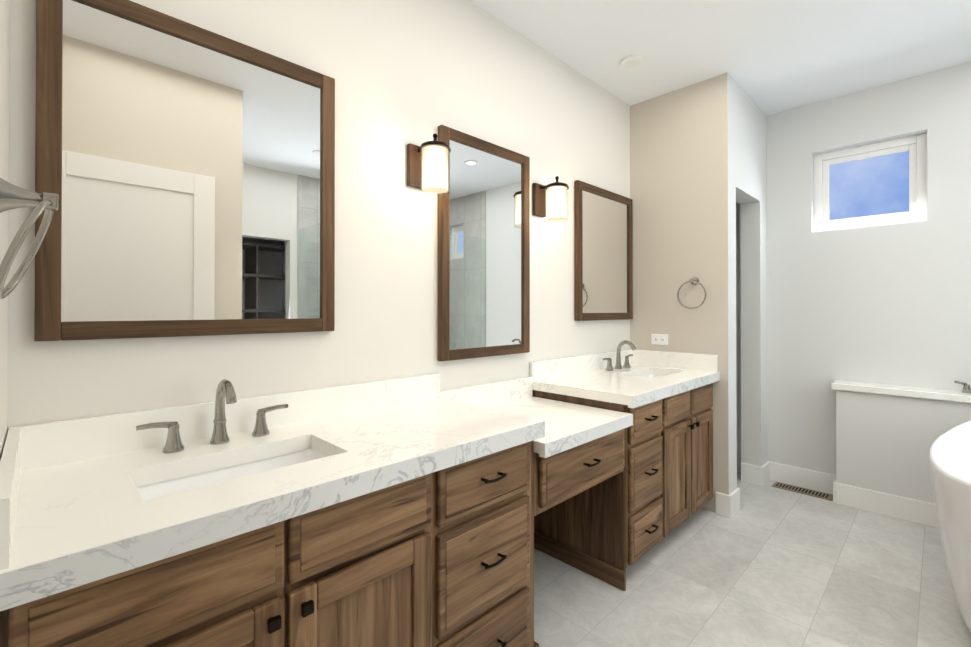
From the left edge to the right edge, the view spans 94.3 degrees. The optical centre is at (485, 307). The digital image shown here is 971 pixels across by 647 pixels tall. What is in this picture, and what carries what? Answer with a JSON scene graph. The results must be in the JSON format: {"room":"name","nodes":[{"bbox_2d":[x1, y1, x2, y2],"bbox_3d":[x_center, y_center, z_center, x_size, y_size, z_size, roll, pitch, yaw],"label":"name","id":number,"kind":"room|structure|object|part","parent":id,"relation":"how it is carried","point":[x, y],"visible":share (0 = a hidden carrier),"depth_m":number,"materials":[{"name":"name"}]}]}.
{"room":"bathroom","nodes":[
{"label":"bathroom","id":0,"kind":"room"},
{"bbox_2d":[0,0,9,460],"bbox_3d":[-0.522,-0.096,0.359,0.130,2.750,1.900,0,0,-45],"label":"wall","id":1,"kind":"structure","parent":0,"point":[4,84],"depth_m":0.95,"materials":[{"name":"paint"}]},
{"bbox_2d":[0,428,23,567],"bbox_3d":[-0.920,0.339,0.869,0.020,0.105,0.567,0,0,-45],"label":"backsplash","id":2,"kind":"structure","parent":1,"relation":"attached to","point":[12,459],"depth_m":0.78,"materials":[{"name":"white stone"}]},
{"bbox_2d":[0,178,58,298],"bbox_3d":[-0.707,-0.105,0.693,0.072,0.186,0.166,0,0,-45],"label":"towel ring","id":3,"kind":"object","parent":1,"relation":"attached to","point":[12,196],"visible":1,"depth_m":0.68,"materials":[{"name":"silver metal"}]},
{"bbox_2d":[7,0,629,433],"bbox_3d":[-0.096,-0.086,2.209,3.340,2.750,0.130,0,0,-45],"label":"wall","id":4,"kind":"structure","parent":0,"point":[405,72],"depth_m":1.79,"materials":[{"name":"paint"}]},
{"bbox_2d":[34,0,334,340],"bbox_3d":[-0.828,-0.373,1.370,0.767,0.915,0.030,0,0,-45],"label":"mirror","id":5,"kind":"object","parent":4,"relation":"attached to","point":[184,171],"visible":0.98,"depth_m":1.30,"materials":[{"name":"brown wood"}]},
{"bbox_2d":[9,352,611,467],"bbox_3d":[-0.041,0.386,2.152,3.074,0.185,0.020,0,0,-45],"label":"backsplash","id":6,"kind":"structure","parent":4,"relation":"attached to","point":[59,442],"depth_m":1.49,"materials":[{"name":"white stone"}]},
{"bbox_2d":[407,133,450,196],"bbox_3d":[-0.228,-0.584,1.848,0.128,0.241,0.196,0,0,-45],"label":"sconce","id":7,"kind":"object","parent":4,"relation":"attached to","point":[427,167],"visible":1,"depth_m":1.79,"materials":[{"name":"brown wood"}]},
{"bbox_3d":[-0.204,-0.550,1.824,0.122,0.174,0.122,0,0,-45],"label":"lamp shade","id":8,"kind":"part","parent":7,"relation":"part of","materials":[{"name":"white glass"}]},
{"bbox_2d":[438,125,529,360],"bbox_3d":[0.012,-0.282,2.201,0.605,1.043,0.030,0,0,-45],"label":"mirror","id":9,"kind":"object","parent":4,"relation":"attached to","point":[484,258],"visible":1,"depth_m":2.17,"materials":[{"name":"brown wood"}]},
{"bbox_2d":[532,176,568,222],"bbox_3d":[0.358,-0.580,2.429,0.128,0.241,0.196,0,0,-45],"label":"sconce","id":10,"kind":"object","parent":4,"relation":"attached to","point":[556,204],"visible":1,"depth_m":2.38,"materials":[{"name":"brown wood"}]},
{"bbox_3d":[0.382,-0.547,2.404,0.122,0.174,0.122,0,0,-45],"label":"lamp shade","id":11,"kind":"part","parent":10,"relation":"part of","materials":[{"name":"white glass"}]},
{"bbox_2d":[574,180,632,320],"bbox_3d":[0.795,-0.344,2.977,0.685,0.855,0.030,0,0,-45],"label":"mirror","id":12,"kind":"object","parent":4,"relation":"attached to","point":[603,254],"visible":1,"depth_m":2.94,"materials":[{"name":"brown wood"}]},
{"bbox_2d":[630,72,734,512],"bbox_3d":[1.101,-0.080,3.282,0.130,2.750,1.270,0,0,-45],"label":"wall","id":13,"kind":"structure","parent":0,"point":[682,181],"depth_m":2.95,"materials":[{"name":"paint"}]},
{"bbox_2d":[651,334,667,344],"bbox_3d":[1.194,0.221,3.087,0.008,0.074,0.116,0,0,-45],"label":"electrical outlet plate","id":14,"kind":"object","parent":13,"relation":"attached to","point":[659,339],"visible":1,"depth_m":3.08,"materials":[{"name":"white plastic"}]},
{"bbox_2d":[640,350,717,371],"bbox_3d":[1.250,0.351,3.018,0.020,0.105,0.567,0,0,-45],"label":"backsplash","id":15,"kind":"structure","parent":13,"relation":"attached to","point":[709,362],"depth_m":2.97,"materials":[{"name":"white stone"}]},
{"bbox_2d":[677,277,705,308],"bbox_3d":[1.336,-0.091,2.900,0.070,0.207,0.182,0,0,-45],"label":"towel ring","id":16,"kind":"object","parent":13,"relation":"attached to","point":[694,281],"visible":1,"depth_m":2.90,"materials":[{"name":"silver metal"}]},
{"bbox_2d":[469,0,970,115],"bbox_3d":[1.593,-1.517,1.194,4.500,0.100,5.200,0,0,-45],"label":"ceiling","id":17,"kind":"structure","parent":0,"point":[770,57],"depth_m":2.47,"materials":[{"name":"paint"}]},
{"bbox_2d":[620,55,644,69],"bbox_3d":[0.871,-1.453,2.676,0.143,0.011,0.143,0,0,39],"label":"recessed light","id":18,"kind":"object","parent":17,"relation":"in","point":[632,62],"visible":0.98,"depth_m":2.64,"materials":[{"name":"white"}]},
{"bbox_2d":[734,80,767,488],"bbox_3d":[1.818,-0.081,3.190,0.760,2.750,0.130,0,0,-45],"label":"wall","id":19,"kind":"structure","parent":0,"point":[750,149],"depth_m":3.31,"materials":[{"name":"paint"}]},
{"bbox_2d":[534,472,970,646],"bbox_3d":[1.593,1.333,1.179,4.500,0.100,5.200,0,0,-45],"label":"floor","id":20,"kind":"structure","parent":0,"point":[767,564],"depth_m":2.07,"materials":[{"name":"tile"}]},
{"bbox_2d":[0,376,719,646],"bbox_3d":[0.164,0.865,1.942,3.074,0.845,0.604,0,0,-45],"label":"bathroom vanity","id":21,"kind":"object","parent":20,"relation":"on","point":[420,511],"depth_m":1.24,"materials":[{"name":"brown wood"}]},
{"bbox_2d":[0,396,543,591],"bbox_3d":[-0.468,0.416,1.323,1.303,0.045,0.597,0,0,-45],"label":"countertop","id":22,"kind":"structure","parent":21,"relation":"on","point":[377,443],"depth_m":1.06,"materials":[{"name":"white stone"}]},
{"bbox_2d":[136,379,287,455],"bbox_3d":[-0.742,0.299,1.282,0.390,0.188,0.148,0,0,-45],"label":"faucet","id":23,"kind":"object","parent":22,"relation":"on","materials":[{"name":"silver metal"}]},
{"bbox_2d":[108,444,331,503],"bbox_3d":[-0.618,0.499,1.155,0.510,0.146,0.300,0,0,-45],"label":"sink","id":24,"kind":"object","parent":22,"relation":"in","point":[207,473],"depth_m":1.21,"materials":[{"name":"white ceramic"}]},
{"bbox_2d":[532,364,719,403],"bbox_3d":[0.851,0.423,2.630,1.132,0.045,0.597,0,0,-45],"label":"countertop","id":25,"kind":"structure","parent":21,"relation":"on","point":[621,384],"depth_m":2.40,"materials":[{"name":"white stone"}]},
{"bbox_2d":[600,340,639,371],"bbox_3d":[0.906,0.308,2.915,0.390,0.188,0.148,0,0,-45],"label":"faucet","id":26,"kind":"object","parent":25,"relation":"on","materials":[{"name":"silver metal"}]},
{"bbox_2d":[636,372,671,375],"bbox_3d":[1.031,0.508,2.788,0.510,0.146,0.300,0,0,-45],"label":"sink","id":27,"kind":"object","parent":25,"relation":"in","point":[637,373],"depth_m":2.97,"materials":[{"name":"white ceramic"}]},
{"bbox_2d":[772,482,832,500],"bbox_3d":[2.230,1.291,3.169,0.117,0.007,0.350,0,0,-45],"label":"floor vent","id":28,"kind":"object","parent":20,"relation":"in","point":[809,492],"visible":0.96,"depth_m":3.15,"materials":[{"name":"grey metal"}]},
{"bbox_2d":[929,420,970,634],"bbox_3d":[2.256,0.911,1.719,1.680,0.750,0.800,0,0,-45],"label":"bathtub","id":29,"kind":"object","parent":20,"relation":"on","point":[950,458],"visible":1,"depth_m":1.72,"materials":[{"name":"white ceramic"}]},
{"bbox_2d":[736,61,970,474],"bbox_3d":[2.711,-0.082,2.942,0.160,2.750,4.280,0,0,-45],"label":"wall","id":30,"kind":"structure","parent":0,"point":[890,304],"depth_m":3.03,"materials":[{"name":"paint"}]},
{"bbox_2d":[814,133,927,231],"bbox_3d":[2.613,-0.821,3.081,0.060,0.570,0.590,0,0,-45],"label":"window","id":31,"kind":"structure","parent":30,"relation":"in","point":[879,183],"depth_m":3.06,"materials":[{"name":"white"}]},
{"bbox_2d":[831,380,970,503],"bbox_3d":[2.825,0.895,2.569,0.195,0.792,1.337,0,0,-45],"label":"wall","id":32,"kind":"structure","parent":0,"point":[887,436],"depth_m":2.79,"materials":[{"name":"paint"}]},
{"bbox_2d":[716,461,939,528],"bbox_3d":[2.007,1.217,1.435,2.950,0.135,2.880,0,0,-45],"label":"baseboard","id":33,"kind":"structure","parent":32,"relation":"attached to","point":[903,508],"depth_m":2.89,"materials":[{"name":"white wood"}]},
{"bbox_2d":[954,381,970,393],"bbox_3d":[2.844,0.416,2.508,0.169,0.167,0.323,0,0,-45],"label":"tub filler","id":34,"kind":"object","parent":32,"relation":"on","point":[966,388],"visible":1,"depth_m":2.62,"materials":[{"name":"silver metal"}]}
]}

